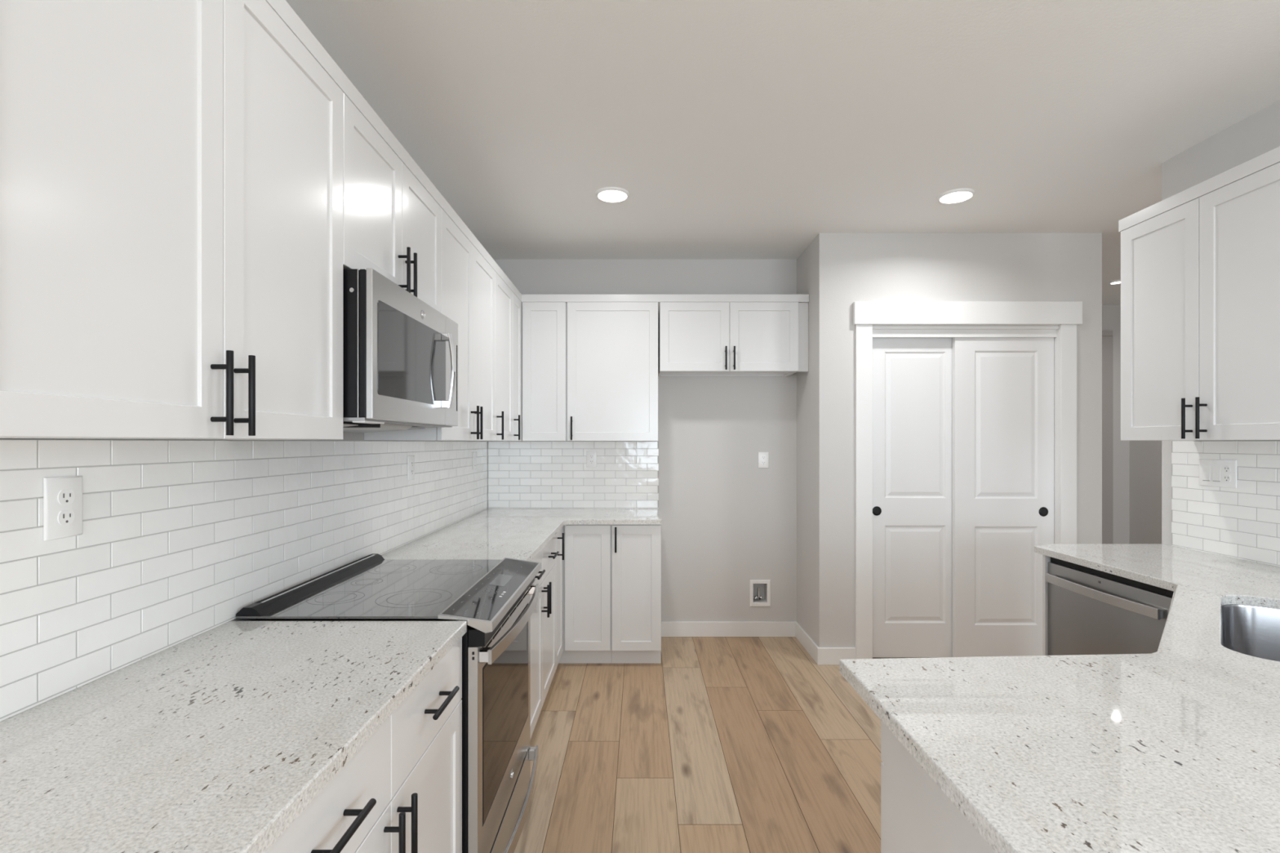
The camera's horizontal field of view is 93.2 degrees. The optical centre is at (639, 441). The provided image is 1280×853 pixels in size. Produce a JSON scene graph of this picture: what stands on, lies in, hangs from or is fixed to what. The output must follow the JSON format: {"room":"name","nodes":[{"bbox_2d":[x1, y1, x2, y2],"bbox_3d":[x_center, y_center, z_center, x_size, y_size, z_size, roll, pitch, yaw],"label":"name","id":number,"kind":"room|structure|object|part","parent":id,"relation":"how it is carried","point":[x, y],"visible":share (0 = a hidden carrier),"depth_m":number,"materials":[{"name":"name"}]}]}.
{"room":"kitchen","nodes":[
{"label":"kitchen","id":0,"kind":"room"},
{"bbox_2d":[0,438,486,621],"bbox_3d":[-1.165,0.043,-0.050,0.100,2.743,9.100,0,0,0],"label":"wall","id":1,"kind":"structure","parent":0,"point":[235,620],"depth_m":1.33,"materials":[{"name":"grey paint"}]},
{"bbox_2d":[0,0,342,439],"bbox_3d":[-0.936,-0.473,1.159,0.356,0.935,0.936,0,0,0],"label":"upper cabinet","id":2,"kind":"object","parent":1,"relation":"attached to","point":[171,171],"visible":1,"depth_m":1.03,"materials":[{"name":"white paint"}]},
{"bbox_3d":[-0.806,-0.473,0.925,0.019,0.935,0.466,0,0,0],"label":"door","id":3,"kind":"part","parent":2,"relation":"part of","materials":[{"name":"white paint"}]},
{"bbox_3d":[-0.777,-0.091,1.127,0.039,0.158,0.012,0,0,0],"label":"handle","id":4,"kind":"part","parent":2,"relation":"part of","materials":[{"name":"black metal"}]},
{"bbox_3d":[-0.777,-0.091,1.191,0.039,0.158,0.012,0,0,0],"label":"handle","id":5,"kind":"part","parent":2,"relation":"part of","materials":[{"name":"black metal"}]},
{"bbox_3d":[-0.806,-0.473,1.393,0.019,0.935,0.466,0,0,0],"label":"door","id":6,"kind":"part","parent":2,"relation":"part of","materials":[{"name":"white paint"}]},
{"bbox_2d":[0,431,487,721],"bbox_3d":[-1.110,0.213,2.345,0.008,0.543,4.090,0,0,0],"label":"tile backsplash","id":7,"kind":"structure","parent":1,"relation":"attached to","point":[179,537],"depth_m":1.45,"materials":[{"name":"tile"}]},
{"bbox_2d":[43,475,82,541],"bbox_3d":[-1.101,0.125,1.158,0.008,0.117,0.074,0,0,0],"label":"wall outlet","id":8,"kind":"object","parent":7,"relation":"attached to","point":[62,495],"visible":1,"depth_m":1.15,"materials":[{"name":"white plastic"}]},
{"bbox_2d":[57,509,75,524],"bbox_3d":[-1.098,0.144,1.158,0.002,0.027,0.033,0,0,0],"label":"receptacle","id":9,"kind":"object","parent":8,"relation":"attached to","point":[65,517],"depth_m":1.16,"materials":[{"name":"white plastic"}]},
{"bbox_2d":[57,489,75,504],"bbox_3d":[-1.098,0.105,1.158,0.002,0.027,0.033,0,0,0],"label":"receptacle","id":10,"kind":"object","parent":8,"relation":"attached to","point":[64,496],"depth_m":1.16,"materials":[{"name":"white plastic"}]},
{"bbox_2d":[407,455,414,480],"bbox_3d":[-1.101,0.125,2.914,0.008,0.117,0.074,0,0,0],"label":"wall outlet","id":11,"kind":"object","parent":7,"relation":"attached to","point":[411,459],"visible":1,"depth_m":2.90,"materials":[{"name":"white plastic"}]},
{"bbox_2d":[342,92,441,313],"bbox_3d":[-0.936,-0.710,2.028,0.356,0.463,0.802,0,0,0],"label":"upper cabinet","id":12,"kind":"object","parent":1,"relation":"attached to","point":[392,224],"visible":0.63,"depth_m":1.91,"materials":[{"name":"white paint"}]},
{"bbox_3d":[-0.806,-0.710,1.827,0.019,0.463,0.398,0,0,0],"label":"door","id":13,"kind":"part","parent":12,"relation":"part of","materials":[{"name":"white paint"}]},
{"bbox_2d":[342,268,457,432],"bbox_3d":[-0.886,-0.252,2.024,0.414,0.439,0.776,0,0,0],"label":"microwave","id":14,"kind":"object","parent":12,"relation":"attached to","point":[400,353],"visible":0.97,"depth_m":1.79,"materials":[{"name":"silver metal"}]},
{"bbox_3d":[-0.734,-0.267,1.946,0.018,0.409,0.616,0,0,0],"label":"door","id":15,"kind":"part","parent":14,"relation":"part of","materials":[{"name":"silver metal"}]},
{"bbox_3d":[-0.691,-0.261,2.217,0.024,0.273,0.026,0,0,0],"label":"handle","id":16,"kind":"part","parent":14,"relation":"part of","materials":[{"name":"silver metal"}]},
{"bbox_3d":[-0.777,-0.563,1.998,0.039,0.158,0.012,0,0,0],"label":"handle","id":17,"kind":"part","parent":12,"relation":"part of","materials":[{"name":"black metal"}]},
{"bbox_3d":[-0.777,-0.563,2.058,0.039,0.158,0.012,0,0,0],"label":"handle","id":18,"kind":"part","parent":12,"relation":"part of","materials":[{"name":"black metal"}]},
{"bbox_3d":[-0.806,-0.710,2.228,0.019,0.463,0.399,0,0,0],"label":"door","id":19,"kind":"part","parent":12,"relation":"part of","materials":[{"name":"white paint"}]},
{"bbox_2d":[364,208,495,440],"bbox_3d":[-0.936,-0.473,2.881,0.356,0.935,0.902,0,0,0],"label":"upper cabinet","id":20,"kind":"object","parent":1,"relation":"attached to","point":[468,279],"visible":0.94,"depth_m":2.82,"materials":[{"name":"white paint"}]},
{"bbox_3d":[-0.806,-0.473,2.657,0.019,0.935,0.452,0,0,0],"label":"door","id":21,"kind":"part","parent":20,"relation":"part of","materials":[{"name":"white paint"}]},
{"bbox_3d":[-0.777,-0.091,2.852,0.039,0.158,0.012,0,0,0],"label":"handle","id":22,"kind":"part","parent":20,"relation":"part of","materials":[{"name":"black metal"}]},
{"bbox_3d":[-0.777,-0.091,2.916,0.039,0.158,0.012,0,0,0],"label":"handle","id":23,"kind":"part","parent":20,"relation":"part of","materials":[{"name":"black metal"}]},
{"bbox_3d":[-0.806,-0.473,3.108,0.019,0.935,0.446,0,0,0],"label":"door","id":24,"kind":"part","parent":20,"relation":"part of","materials":[{"name":"white paint"}]},
{"bbox_2d":[495,271,512,440],"bbox_3d":[-0.936,-0.473,3.561,0.356,0.935,0.456,0,0,0],"label":"upper cabinet","id":25,"kind":"object","parent":1,"relation":"attached to","point":[504,294],"visible":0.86,"depth_m":3.57,"materials":[{"name":"white paint"}]},
{"bbox_3d":[-0.777,-0.091,3.367,0.039,0.158,0.012,0,0,0],"label":"handle","id":26,"kind":"part","parent":25,"relation":"part of","materials":[{"name":"black metal"}]},
{"bbox_2d":[512,292,566,440],"bbox_3d":[-0.806,-0.473,4.094,0.615,0.935,0.610,0,0,0],"label":"upper cabinet","id":27,"kind":"object","parent":1,"relation":"attached to","point":[539,328],"visible":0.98,"depth_m":4.07,"materials":[{"name":"white paint"}]},
{"bbox_3d":[-0.806,-0.473,3.927,0.019,0.935,0.272,0,0,0],"label":"door","id":28,"kind":"part","parent":27,"relation":"part of","materials":[{"name":"white paint"}]},
{"bbox_3d":[-0.777,-0.091,3.828,0.039,0.158,0.012,0,0,0],"label":"handle","id":29,"kind":"part","parent":27,"relation":"part of","materials":[{"name":"black metal"}]},
{"bbox_2d":[265,0,808,302],"bbox_3d":[0.164,-0.968,2.385,1.950,0.051,3.390,0,0,0],"label":"board","id":30,"kind":"object","parent":27,"relation":"on","point":[283,10],"visible":0.97,"depth_m":2.25,"materials":[{"name":"white paint"}]},
{"bbox_2d":[486,259,796,621],"bbox_3d":[0.022,0.043,4.455,2.275,2.743,0.110,0,0,0],"label":"wall","id":31,"kind":"structure","parent":0,"point":[728,521],"depth_m":4.40,"materials":[{"name":"grey paint"}]},
{"bbox_2d":[488,441,658,508],"bbox_3d":[-0.484,0.240,4.395,1.242,0.489,0.008,0,0,0],"label":"tile backsplash","id":32,"kind":"structure","parent":31,"relation":"attached to","point":[522,474],"depth_m":4.39,"materials":[{"name":"tile"}]},
{"bbox_2d":[586,451,596,466],"bbox_3d":[-0.350,0.125,4.386,0.074,0.117,0.008,0,0,0],"label":"wall outlet","id":33,"kind":"object","parent":32,"relation":"attached to","point":[591,455],"visible":1,"depth_m":4.38,"materials":[{"name":"white plastic"}]},
{"bbox_2d":[566,302,657,440],"bbox_3d":[-0.188,-0.473,4.215,0.621,0.935,0.368,0,0,0],"label":"upper cabinet","id":34,"kind":"object","parent":31,"relation":"attached to","point":[612,347],"visible":1,"depth_m":4.08,"materials":[{"name":"white paint"}]},
{"bbox_3d":[-0.458,-0.091,4.051,0.012,0.158,0.039,0,0,0],"label":"handle","id":35,"kind":"part","parent":34,"relation":"part of","materials":[{"name":"black metal"}]},
{"bbox_2d":[661,621,796,636],"bbox_3d":[0.645,1.361,4.393,0.990,0.108,0.014,0,0,0],"label":"baseboard","id":36,"kind":"structure","parent":31,"relation":"attached to","point":[668,628],"depth_m":4.39,"materials":[{"name":"white paint"}]},
{"bbox_2d":[657,302,808,376],"bbox_3d":[0.636,-0.709,4.215,1.005,0.465,0.368,0,0,0],"label":"upper cabinet","id":37,"kind":"object","parent":31,"relation":"attached to","point":[695,339],"visible":1,"depth_m":4.08,"materials":[{"name":"white paint"}]},
{"bbox_3d":[0.368,-0.709,4.080,0.468,0.465,0.019,0,0,0],"label":"door","id":38,"kind":"part","parent":37,"relation":"part of","materials":[{"name":"white paint"}]},
{"bbox_3d":[0.576,-0.561,4.051,0.012,0.158,0.039,0,0,0],"label":"handle","id":39,"kind":"part","parent":37,"relation":"part of","materials":[{"name":"black metal"}]},
{"bbox_3d":[0.631,-0.561,4.051,0.012,0.158,0.039,0,0,0],"label":"handle","id":40,"kind":"part","parent":37,"relation":"part of","materials":[{"name":"black metal"}]},
{"bbox_3d":[0.836,-0.709,4.080,0.462,0.465,0.019,0,0,0],"label":"door","id":41,"kind":"part","parent":37,"relation":"part of","materials":[{"name":"white paint"}]},
{"bbox_2d":[749,579,770,606],"bbox_3d":[0.873,1.100,4.438,0.150,0.192,0.094,0,0,0],"label":"water valve box","id":42,"kind":"object","parent":31,"relation":"attached to","point":[759,589],"visible":1,"depth_m":4.40,"materials":[{"name":"white plastic"}]},
{"bbox_2d":[758,452,768,467],"bbox_3d":[0.898,0.133,4.395,0.074,0.117,0.008,0,0,0],"label":"wall outlet","id":43,"kind":"object","parent":31,"relation":"attached to","point":[763,457],"visible":1,"depth_m":4.39,"materials":[{"name":"white plastic"}]},
{"bbox_2d":[513,636,937,852],"bbox_3d":[1.817,1.455,0.685,6.065,0.080,10.570,0,0,0],"label":"floor","id":44,"kind":"structure","parent":0,"point":[723,744],"depth_m":2.69,"materials":[{"name":"brown wood"}]},
{"bbox_2d":[265,637,462,852],"bbox_3d":[-0.778,0.966,1.172,0.671,0.898,0.936,0,0,0],"label":"base cabinet","id":45,"kind":"object","parent":44,"relation":"on","point":[401,792],"visible":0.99,"depth_m":1.22,"materials":[{"name":"white paint"}]},
{"bbox_2d":[0,621,466,852],"bbox_3d":[-0.792,0.500,1.150,0.644,0.030,0.980,0,0,0],"label":"countertop","id":46,"kind":"structure","parent":45,"relation":"on","point":[217,740],"depth_m":1.00,"materials":[{"name":"stone"}]},
{"bbox_3d":[-0.491,0.609,0.938,0.019,0.173,0.466,0,0,0],"label":"drawer","id":47,"kind":"part","parent":45,"relation":"part of","materials":[{"name":"white paint"}]},
{"bbox_3d":[-0.463,0.605,0.938,0.039,0.012,0.158,0,0,0],"label":"handle","id":48,"kind":"part","parent":45,"relation":"part of","materials":[{"name":"black metal"}]},
{"bbox_3d":[-0.491,1.004,0.938,0.019,0.612,0.466,0,0,0],"label":"door","id":49,"kind":"part","parent":45,"relation":"part of","materials":[{"name":"white paint"}]},
{"bbox_3d":[-0.463,0.781,1.142,0.039,0.158,0.012,0,0,0],"label":"handle","id":50,"kind":"part","parent":45,"relation":"part of","materials":[{"name":"black metal"}]},
{"bbox_3d":[-0.463,0.781,1.204,0.039,0.158,0.012,0,0,0],"label":"handle","id":51,"kind":"part","parent":45,"relation":"part of","materials":[{"name":"black metal"}]},
{"bbox_3d":[-0.491,1.004,1.406,0.019,0.612,0.466,0,0,0],"label":"door","id":52,"kind":"part","parent":45,"relation":"part of","materials":[{"name":"white paint"}]},
{"bbox_3d":[-0.491,0.609,1.406,0.019,0.173,0.466,0,0,0],"label":"drawer","id":53,"kind":"part","parent":45,"relation":"part of","materials":[{"name":"white paint"}]},
{"bbox_3d":[-0.463,0.605,1.406,0.039,0.012,0.158,0,0,0],"label":"handle","id":54,"kind":"part","parent":45,"relation":"part of","materials":[{"name":"black metal"}]},
{"bbox_2d":[235,553,541,852],"bbox_3d":[-0.743,0.933,2.054,0.722,0.963,0.820,0,0,0],"label":"range","id":55,"kind":"object","parent":44,"relation":"on","point":[493,597],"visible":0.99,"depth_m":1.88,"materials":[{"name":"black glass"}]},
{"bbox_3d":[-1.064,0.453,2.061,0.006,0.002,0.722,0,0,0],"label":"vent trim","id":56,"kind":"part","parent":55,"relation":"part of","materials":[{"name":"black metal"}]},
{"bbox_2d":[235,560,502,619],"bbox_3d":[-0.820,0.481,2.051,0.569,0.008,0.802,0,0,0],"label":"cooktop","id":57,"kind":"object","parent":55,"relation":"in","point":[371,589],"depth_m":1.91,"materials":[{"name":"black glass"}]},
{"bbox_3d":[-0.475,0.495,2.054,0.148,0.050,0.820,0,0,0],"label":"control panel","id":58,"kind":"part","parent":55,"relation":"part of","materials":[{"name":"silver metal"}]},
{"bbox_3d":[-0.476,0.481,2.052,0.133,0.020,0.784,0,0,0],"label":"control glass","id":59,"kind":"part","parent":55,"relation":"part of","materials":[{"name":"black"}]},
{"bbox_3d":[-0.458,0.888,2.051,0.028,0.653,0.790,0,0,0],"label":"oven door","id":60,"kind":"part","parent":55,"relation":"part of","materials":[{"name":"silver metal"}]},
{"bbox_3d":[-0.458,1.299,2.051,0.028,0.142,0.790,0,0,0],"label":"drawer","id":61,"kind":"part","parent":55,"relation":"part of","materials":[{"name":"silver metal"}]},
{"bbox_3d":[-0.400,0.592,2.051,0.037,0.040,0.778,0,0,0],"label":"handle","id":62,"kind":"part","parent":55,"relation":"part of","materials":[{"name":"silver metal"}]},
{"bbox_3d":[-0.402,1.247,2.051,0.036,0.050,0.770,0,0,0],"label":"handle","id":63,"kind":"part","parent":55,"relation":"part of","materials":[{"name":"silver metal"}]},
{"bbox_2d":[530,534,559,737],"bbox_3d":[-0.778,0.966,2.966,0.671,0.898,1.008,0,0,0],"label":"base cabinet","id":64,"kind":"object","parent":44,"relation":"on","point":[543,618],"visible":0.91,"depth_m":2.99,"materials":[{"name":"white paint"}]},
{"bbox_3d":[-0.491,0.609,2.757,0.019,0.173,0.473,0,0,0],"label":"drawer","id":65,"kind":"part","parent":64,"relation":"part of","materials":[{"name":"white paint"}]},
{"bbox_3d":[-0.491,1.004,2.757,0.019,0.612,0.473,0,0,0],"label":"door","id":66,"kind":"part","parent":64,"relation":"part of","materials":[{"name":"white paint"}]},
{"bbox_3d":[-0.463,0.605,2.757,0.039,0.012,0.158,0,0,0],"label":"handle","id":67,"kind":"part","parent":64,"relation":"part of","materials":[{"name":"black metal"}]},
{"bbox_3d":[-0.463,0.781,2.965,0.039,0.158,0.012,0,0,0],"label":"handle","id":68,"kind":"part","parent":64,"relation":"part of","materials":[{"name":"black metal"}]},
{"bbox_3d":[-0.463,0.781,3.027,0.039,0.158,0.012,0,0,0],"label":"handle","id":69,"kind":"part","parent":64,"relation":"part of","materials":[{"name":"black metal"}]},
{"bbox_3d":[-0.491,1.004,3.232,0.019,0.612,0.473,0,0,0],"label":"door","id":70,"kind":"part","parent":64,"relation":"part of","materials":[{"name":"white paint"}]},
{"bbox_3d":[-0.491,0.609,3.232,0.019,0.173,0.473,0,0,0],"label":"drawer","id":71,"kind":"part","parent":64,"relation":"part of","materials":[{"name":"white paint"}]},
{"bbox_3d":[-0.463,0.605,3.232,0.039,0.012,0.158,0,0,0],"label":"handle","id":72,"kind":"part","parent":64,"relation":"part of","materials":[{"name":"black metal"}]},
{"bbox_2d":[555,524,611,669],"bbox_3d":[-0.648,0.966,3.935,0.932,0.898,0.928,0,0,0],"label":"base cabinet","id":73,"kind":"object","parent":44,"relation":"on","point":[584,558],"visible":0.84,"depth_m":3.79,"materials":[{"name":"white paint"}]},
{"bbox_2d":[381,508,662,560],"bbox_3d":[-0.488,0.500,3.429,1.251,0.030,1.939,0,0,0],"label":"countertop","id":74,"kind":"structure","parent":73,"relation":"on","point":[489,534],"depth_m":3.26,"materials":[{"name":"stone"}]},
{"bbox_3d":[-0.491,0.916,3.628,0.019,0.788,0.311,0,0,0],"label":"door","id":75,"kind":"part","parent":73,"relation":"part of","materials":[{"name":"white paint"}]},
{"bbox_3d":[-0.463,0.611,3.533,0.039,0.158,0.012,0,0,0],"label":"handle","id":76,"kind":"part","parent":73,"relation":"part of","materials":[{"name":"black metal"}]},
{"bbox_2d":[611,524,661,663],"bbox_3d":[-0.024,0.966,4.075,0.315,0.898,0.648,0,0,0],"label":"base cabinet","id":77,"kind":"object","parent":44,"relation":"on","point":[636,549],"visible":0.98,"depth_m":3.80,"materials":[{"name":"white paint"}]},
{"bbox_3d":[-0.151,0.609,3.771,0.012,0.158,0.039,0,0,0],"label":"handle","id":78,"kind":"part","parent":77,"relation":"part of","materials":[{"name":"black metal"}]},
{"bbox_2d":[880,720,995,852],"bbox_3d":[0.837,0.966,1.032,0.626,0.898,0.659,0,0,0],"label":"base cabinet","id":79,"kind":"object","parent":44,"relation":"on","point":[917,816],"visible":0.02,"depth_m":1.16,"materials":[{"name":"white paint"}]},
{"bbox_3d":[0.681,0.608,1.312,0.310,0.172,0.019,0,0,0],"label":"drawer","id":80,"kind":"part","parent":79,"relation":"part of","materials":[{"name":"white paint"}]},
{"bbox_3d":[0.681,1.005,1.312,0.310,0.610,0.019,0,0,0],"label":"door","id":81,"kind":"part","parent":79,"relation":"part of","materials":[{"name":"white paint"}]},
{"bbox_2d":[1042,555,1050,655],"bbox_3d":[2.168,0.966,2.773,0.632,0.898,0.018,0,0,0],"label":"end panel","id":82,"kind":"object","parent":44,"relation":"on","point":[1046,559],"visible":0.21,"depth_m":2.76,"materials":[{"name":"white paint"}]},
{"bbox_2d":[1045,556,1173,655],"bbox_3d":[2.125,0.966,2.438,0.630,0.899,0.643,0,0,0],"label":"dishwasher","id":83,"kind":"object","parent":44,"relation":"on","point":[1091,611],"visible":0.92,"depth_m":2.44,"materials":[{"name":"silver metal"}]},
{"bbox_3d":[1.823,0.609,2.428,0.026,0.038,0.589,0,0,0],"label":"handle","id":84,"kind":"part","parent":83,"relation":"part of","materials":[{"name":"silver metal"}]},
{"bbox_3d":[1.822,0.966,1.405,1.324,0.898,1.369,0,0,0],"label":"base cabinet","id":85,"kind":"object","parent":44,"relation":"on","visible":0},
{"bbox_2d":[839,543,1279,852],"bbox_3d":[1.465,0.500,1.659,2.038,0.030,2.438,0,0,0],"label":"countertop","id":86,"kind":"structure","parent":85,"relation":"on","point":[1175,748],"depth_m":1.02,"materials":[{"name":"stone"}]},
{"bbox_2d":[1221,604,1279,662],"bbox_3d":[1.770,0.630,1.524,0.484,0.229,0.809,0,0,44],"label":"sink","id":87,"kind":"object","parent":86,"relation":"in","point":[1246,629],"visible":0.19,"depth_m":1.90,"materials":[{"name":"silver metal"}]},
{"bbox_2d":[285,0,1279,305],"bbox_3d":[1.817,-1.378,0.685,6.065,0.100,10.570,0,0,0],"label":"ceiling","id":88,"kind":"structure","parent":0,"point":[731,129],"depth_m":2.37,"materials":[{"name":"white paint"}]},
{"bbox_2d":[595,186,629,202],"bbox_3d":[-0.147,-1.321,3.238,0.181,0.014,0.181,0,0,0],"label":"recessed light","id":89,"kind":"object","parent":88,"relation":"in","point":[610,194],"visible":1,"depth_m":3.22,"materials":[{"name":"white plastic"}]},
{"bbox_2d":[937,187,974,203],"bbox_3d":[1.700,-1.321,3.255,0.181,0.014,0.181,0,0,0],"label":"recessed light","id":90,"kind":"object","parent":88,"relation":"in","point":[957,195],"visible":1,"depth_m":3.23,"materials":[{"name":"white plastic"}]},
{"bbox_2d":[1109,280,1120,284],"bbox_3d":[3.940,-1.321,5.000,0.090,0.014,0.090,0,0,0],"label":"recessed light","id":91,"kind":"object","parent":88,"relation":"in","point":[1115,282],"visible":0.72,"depth_m":4.99,"materials":[{"name":"white plastic"}]},
{"bbox_2d":[796,240,813,640],"bbox_3d":[1.190,0.043,4.235,0.100,2.743,0.550,0,0,0],"label":"wall","id":92,"kind":"structure","parent":0,"point":[805,262],"depth_m":4.13,"materials":[{"name":"grey paint"}]},
{"bbox_2d":[795,622,818,663],"bbox_3d":[1.133,1.361,4.115,0.014,0.108,0.541,0,0,0],"label":"baseboard","id":93,"kind":"structure","parent":92,"relation":"attached to","point":[801,635],"depth_m":4.10,"materials":[{"name":"white paint"}]},
{"bbox_2d":[813,232,1102,648],"bbox_3d":[2.038,0.043,3.902,1.797,2.743,0.115,0,0,0],"label":"wall","id":94,"kind":"structure","parent":0,"point":[849,268],"depth_m":3.85,"materials":[{"name":"grey paint"}]},
{"bbox_2d":[817,647,855,665],"bbox_3d":[1.246,1.361,3.838,0.241,0.108,0.014,0,0,0],"label":"baseboard","id":95,"kind":"structure","parent":94,"relation":"attached to","point":[825,655],"depth_m":3.83,"materials":[{"name":"white paint"}]},
{"bbox_2d":[855,324,872,658],"bbox_3d":[1.419,0.337,3.835,0.104,2.157,0.020,0,0,0],"label":"trim","id":96,"kind":"structure","parent":94,"relation":"attached to","point":[864,333],"depth_m":3.83,"materials":[{"name":"white paint"}]},
{"bbox_2d":[872,337,952,657],"bbox_3d":[1.790,0.359,3.942,0.631,2.084,0.040,0,0,0],"label":"door","id":97,"kind":"structure","parent":94,"relation":"in","point":[913,376],"depth_m":3.93,"materials":[{"name":"white paint"}]},
{"bbox_3d":[1.538,0.449,3.926,0.062,0.062,0.006,0,0,0],"label":"flush pull","id":98,"kind":"part","parent":97,"relation":"part of","materials":[{"name":"black metal"}]},
{"bbox_3d":[1.538,0.449,3.922,0.038,0.038,0.002,0,0,0],"label":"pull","id":99,"kind":"part","parent":97,"relation":"part of","materials":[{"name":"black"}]},
{"bbox_2d":[872,326,1059,543],"bbox_3d":[2.067,0.340,3.902,1.225,2.150,0.115,0,0,0],"label":"trim","id":100,"kind":"structure","parent":94,"relation":"attached to","point":[877,331],"depth_m":3.87,"materials":[{"name":"white paint"}]},
{"bbox_2d":[853,301,1082,324],"bbox_3d":[2.070,-0.814,3.827,1.436,0.143,0.036,0,0,0],"label":"trim","id":101,"kind":"structure","parent":94,"relation":"attached to","point":[864,313],"depth_m":3.81,"materials":[{"name":"white paint"}]},
{"bbox_2d":[952,337,1053,657],"bbox_3d":[2.343,0.359,3.899,0.638,2.084,0.040,0,0,0],"label":"door","id":102,"kind":"structure","parent":94,"relation":"in","point":[1003,387],"depth_m":3.89,"materials":[{"name":"white paint"}]},
{"bbox_3d":[2.592,0.449,3.883,0.062,0.062,0.006,0,0,0],"label":"flush pull","id":103,"kind":"part","parent":102,"relation":"part of","materials":[{"name":"black metal"}]},
{"bbox_3d":[2.592,0.449,3.879,0.038,0.038,0.002,0,0,0],"label":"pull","id":104,"kind":"part","parent":102,"relation":"part of","materials":[{"name":"black metal"}]},
{"bbox_2d":[1059,324,1076,543],"bbox_3d":[2.714,0.337,3.835,0.100,2.157,0.020,0,0,0],"label":"trim","id":105,"kind":"structure","parent":94,"relation":"attached to","point":[1068,333],"depth_m":3.83,"materials":[{"name":"white paint"}]},
{"bbox_2d":[1102,305,1129,543],"bbox_3d":[3.893,0.043,5.920,1.913,2.743,0.100,0,0,0],"label":"wall","id":106,"kind":"structure","parent":0,"point":[1111,314],"depth_m":5.87,"materials":[{"name":"grey paint"}]},
{"bbox_2d":[1102,336,1112,543],"bbox_3d":[4.066,0.190,5.864,1.032,2.430,0.012,0,0,0],"label":"door","id":107,"kind":"structure","parent":106,"relation":"in","point":[1107,341],"depth_m":5.86,"materials":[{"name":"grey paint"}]},
{"bbox_2d":[1102,330,1112,336],"bbox_3d":[4.011,-1.050,5.857,1.121,0.050,0.026,0,0,0],"label":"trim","id":108,"kind":"structure","parent":106,"relation":"attached to","point":[1104,333],"depth_m":5.84,"materials":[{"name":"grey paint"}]},
{"bbox_2d":[1129,440,1161,543],"bbox_3d":[4.800,0.043,0.635,0.100,2.743,10.470,0,0,0],"label":"wall","id":109,"kind":"structure","parent":0,"point":[1145,456],"depth_m":5.68,"materials":[{"name":"grey paint"}]},
{"bbox_2d":[1161,100,1279,545],"bbox_3d":[2.545,0.043,1.590,0.120,2.743,2.580,0,0,0],"label":"wall","id":110,"kind":"structure","parent":0,"point":[1258,134],"depth_m":2.62,"materials":[{"name":"grey paint"}]},
{"bbox_2d":[1120,162,1279,440],"bbox_3d":[2.297,-0.473,2.327,0.373,0.935,0.762,0,0,0],"label":"upper cabinet","id":111,"kind":"object","parent":110,"relation":"attached to","point":[1200,277],"visible":1,"depth_m":2.30,"materials":[{"name":"white paint"}]},
{"bbox_3d":[2.159,-0.473,2.518,0.019,0.935,0.379,0,0,0],"label":"door","id":112,"kind":"part","parent":111,"relation":"part of","materials":[{"name":"white paint"}]},
{"bbox_3d":[2.131,-0.091,2.357,0.039,0.158,0.012,0,0,0],"label":"handle","id":113,"kind":"part","parent":111,"relation":"part of","materials":[{"name":"black metal"}]},
{"bbox_2d":[1118,146,1279,231],"bbox_3d":[2.316,-0.968,2.329,0.337,0.051,0.768,0,0,0],"label":"board","id":114,"kind":"object","parent":111,"relation":"on","point":[1271,157],"visible":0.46,"depth_m":2.30,"materials":[{"name":"white paint"}]},
{"bbox_3d":[2.131,-0.091,2.297,0.039,0.158,0.012,0,0,0],"label":"handle","id":115,"kind":"part","parent":111,"relation":"part of","materials":[{"name":"black metal"}]},
{"bbox_3d":[2.159,-0.473,2.136,0.019,0.935,0.379,0,0,0],"label":"door","id":116,"kind":"part","parent":111,"relation":"part of","materials":[{"name":"white paint"}]},
{"bbox_2d":[1171,440,1279,567],"bbox_3d":[2.480,0.240,1.660,0.008,0.489,2.320,0,0,0],"label":"tile backsplash","id":117,"kind":"structure","parent":110,"relation":"attached to","point":[1242,522],"depth_m":2.54,"materials":[{"name":"tile"}]},
{"bbox_2d":[1199,458,1237,488],"bbox_3d":[2.471,0.134,2.590,0.008,0.117,0.166,0,0,0],"label":"switch plate","id":118,"kind":"object","parent":117,"relation":"attached to","point":[1212,473],"visible":1,"depth_m":2.58,"materials":[{"name":"white plastic"}]},
{"bbox_2d":[1222,475,1231,481],"bbox_3d":[2.468,0.153,2.543,0.002,0.027,0.033,0,0,0],"label":"receptacle","id":119,"kind":"object","parent":118,"relation":"attached to","point":[1225,477],"depth_m":2.54,"materials":[{"name":"grey plastic"}]},
{"bbox_2d":[1222,466,1231,472],"bbox_3d":[2.468,0.115,2.543,0.002,0.027,0.033,0,0,0],"label":"receptacle","id":120,"kind":"object","parent":118,"relation":"attached to","point":[1225,468],"depth_m":2.54,"materials":[{"name":"grey plastic"}]}
]}

